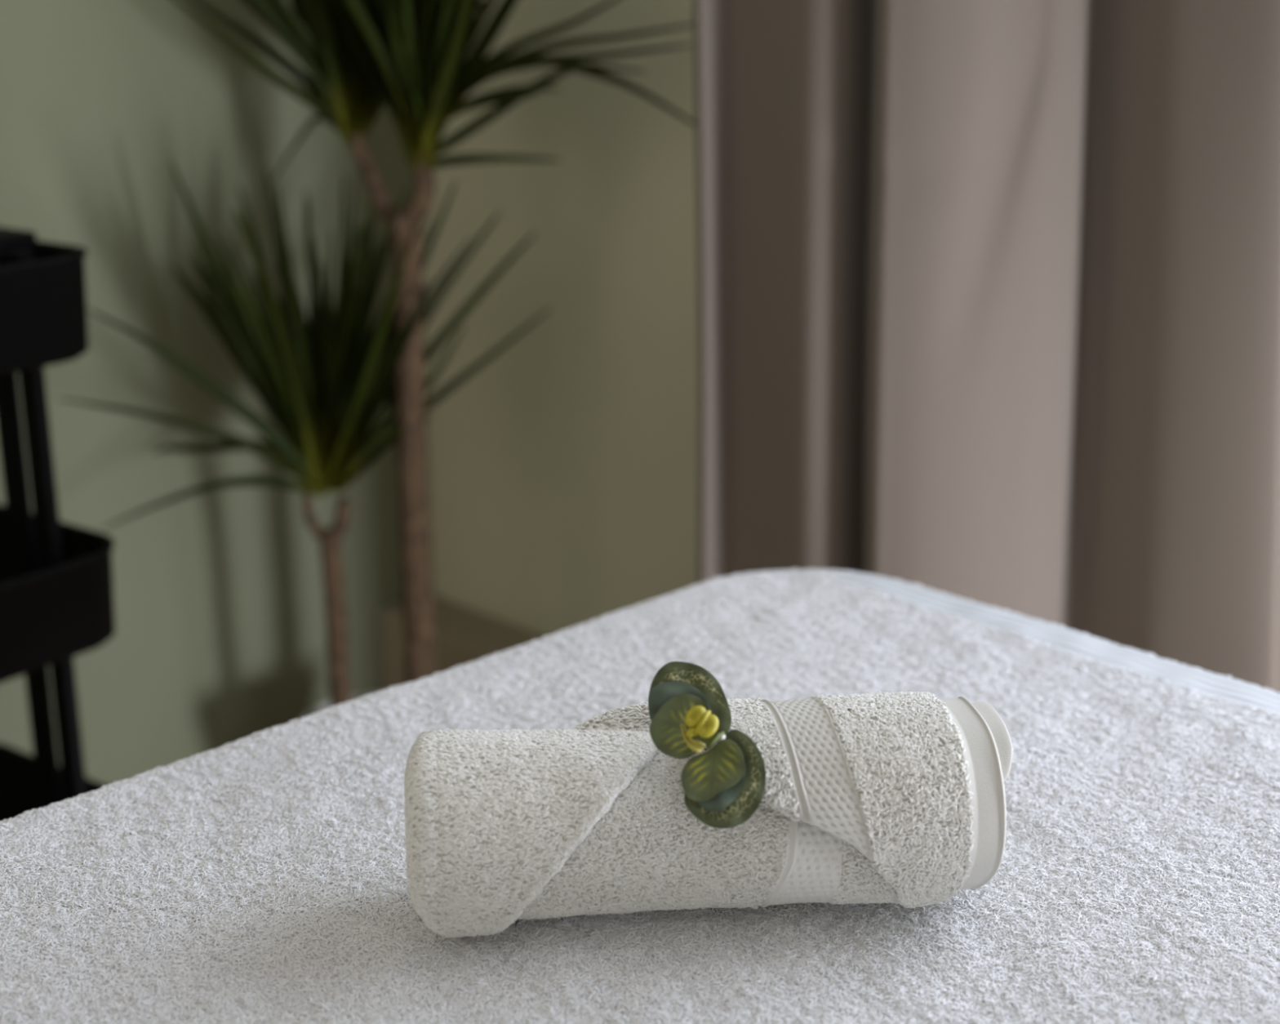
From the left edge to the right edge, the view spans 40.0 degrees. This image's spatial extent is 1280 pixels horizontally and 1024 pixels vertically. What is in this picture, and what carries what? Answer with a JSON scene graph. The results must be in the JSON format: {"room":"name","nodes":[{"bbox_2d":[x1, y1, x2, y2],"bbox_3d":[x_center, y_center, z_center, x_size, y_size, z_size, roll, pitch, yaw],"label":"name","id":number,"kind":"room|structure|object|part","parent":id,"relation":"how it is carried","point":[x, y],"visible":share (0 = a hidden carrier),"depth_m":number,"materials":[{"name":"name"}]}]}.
{"room":"spa","nodes":[
{"label":"spa","id":0,"kind":"room"},
{"bbox_2d":[0,0,433,785],"bbox_3d":[-1.820,-0.544,1.185,0.120,2.600,4.320,16,24,42],"label":"wall","id":1,"kind":"structure","parent":0,"point":[219,638],"depth_m":2.44,"materials":[{"name":"green paint"}]},
{"bbox_2d":[422,0,698,635],"bbox_3d":[0.980,-0.594,1.347,3.600,2.600,0.120,16,24,42],"label":"wall","id":2,"kind":"structure","parent":0,"point":[564,469],"depth_m":2.48,"materials":[{"name":"green paint"}]},
{"bbox_2d":[379,594,543,688],"bbox_3d":[0.898,0.595,1.629,3.600,0.160,0.110,16,24,42],"label":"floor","id":3,"kind":"structure","parent":2,"relation":"attached to","point":[463,634],"depth_m":2.72,"materials":[{"name":"wood"}]},
{"bbox_3d":[0.920,-1.666,0.852,1.891,0.024,1.911,0,17,0],"label":"curtain rod","id":4,"kind":"object","parent":2,"relation":"attached to","visible":0},
{"bbox_2d":[693,0,1279,693],"bbox_3d":[0.407,-0.647,1.702,0.838,2.410,0.178,9,19,26],"label":"curtain","id":5,"kind":"object","parent":4,"relation":"hanging from","point":[988,291],"visible":0.62,"depth_m":1.82,"materials":[{"name":"brown fabric"}]},
{"bbox_3d":[0.300,0.832,1.304,7.500,0.100,7.500,0,17,0],"label":"floor","id":6,"kind":"structure","parent":0,"visible":0},
{"bbox_2d":[0,240,115,820],"bbox_3d":[-0.788,0.175,1.799,0.336,0.862,0.436,12,21,34],"label":"trolley","id":7,"kind":"object","parent":6,"relation":"on","point":[57,602],"visible":0.53,"depth_m":1.80,"materials":[{"name":"black metal"}]},
{"bbox_2d":[0,226,36,266],"bbox_3d":[-0.656,-0.228,1.793,0.074,0.116,0.059,12,21,34],"label":"storage box","id":8,"kind":"object","parent":7,"relation":"in","point":[11,239],"visible":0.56,"depth_m":1.76,"materials":[{"name":"black"}]},
{"bbox_3d":[-0.656,-0.278,1.778,0.074,0.012,0.059,12,21,34],"label":"lid","id":9,"kind":"part","parent":8,"relation":"part of","materials":[{"name":"black"}]},
{"bbox_2d":[0,240,88,375],"bbox_3d":[-0.788,-0.186,1.687,0.336,0.105,0.436,12,21,34],"label":"tray","id":10,"kind":"object","parent":7,"relation":"on","point":[43,314],"depth_m":1.70,"materials":[{"name":"black"}]},
{"bbox_2d":[0,742,105,820],"bbox_3d":[-0.788,0.397,1.867,0.336,0.105,0.436,12,21,34],"label":"tray","id":11,"kind":"object","parent":7,"relation":"on","point":[20,792],"depth_m":2.07,"materials":[{"name":"black"}]},
{"bbox_2d":[0,503,115,683],"bbox_3d":[-0.788,0.105,1.777,0.336,0.105,0.436,12,21,34],"label":"tray","id":12,"kind":"object","parent":7,"relation":"on","point":[57,602],"depth_m":1.80,"materials":[{"name":"black"}]},
{"bbox_2d":[303,692,373,716],"bbox_3d":[-0.369,0.353,2.454,0.204,0.135,0.204,0,17,0],"label":"pot","id":13,"kind":"object","parent":6,"relation":"on","point":[326,704],"depth_m":2.49,"materials":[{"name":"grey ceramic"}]},
{"bbox_2d":[56,0,695,716],"bbox_3d":[-0.294,-0.192,2.230,0.774,1.309,0.412,3,17,9],"label":"dracaena","id":14,"kind":"object","parent":6,"relation":"on","point":[326,382],"visible":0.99,"depth_m":2.20,"materials":[{"name":"green plant"}]},
{"bbox_3d":[-0.407,-0.212,2.235,0.582,0.463,0.365,0,17,0],"label":"crown","id":15,"kind":"part","parent":14,"relation":"part of","materials":[{"name":"green plant"}]},
{"bbox_3d":[-0.373,-0.612,2.167,0.479,0.459,0.360,0,17,0],"label":"crown","id":16,"kind":"part","parent":14,"relation":"part of","materials":[{"name":"green plant"}]},
{"bbox_3d":[-0.408,0.164,2.369,0.033,0.294,0.040,0,17,0],"label":"stem","id":17,"kind":"part","parent":14,"relation":"part of","materials":[{"name":"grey plant"}]},
{"bbox_3d":[-0.300,-0.038,2.333,0.048,0.695,0.045,0,17,0],"label":"stem","id":18,"kind":"part","parent":14,"relation":"part of","materials":[{"name":"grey plant"}]},
{"bbox_3d":[-0.189,-0.612,2.083,0.536,0.420,0.320,0,17,0],"label":"crown","id":19,"kind":"part","parent":14,"relation":"part of","materials":[{"name":"green plant"}]},
{"bbox_3d":[-0.266,0.617,0.737,1.706,0.645,1.693,0,17,0],"label":"massage table","id":20,"kind":"object","parent":6,"relation":"on","visible":0},
{"bbox_2d":[0,567,1279,1023],"bbox_3d":[-0.267,0.424,0.679,1.880,0.288,0.770,-16,23,-42],"label":"sheet","id":21,"kind":"object","parent":20,"relation":"on","point":[260,877],"visible":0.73,"depth_m":0.95,"materials":[{"name":"white fabric"}]},
{"bbox_2d":[404,691,1013,937],"bbox_3d":[0.033,0.151,0.900,0.302,0.111,0.112,-2,17,-5],"label":"rolled towel","id":22,"kind":"object","parent":21,"relation":"on","point":[900,797],"visible":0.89,"depth_m":0.86,"materials":[{"name":"white fabric"}]},
{"bbox_2d":[648,661,765,828],"bbox_3d":[0.030,0.111,0.842,0.041,0.063,0.065,-15,23,-41],"label":"orchid","id":23,"kind":"object","parent":22,"relation":"on","point":[723,785],"visible":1,"depth_m":0.84,"materials":[{"name":"green plant"}]},
{"bbox_3d":[0.038,0.113,0.848,0.005,0.017,0.013,-4,18,-14],"label":"stem","id":24,"kind":"part","parent":23,"relation":"part of","materials":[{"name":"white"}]}
]}

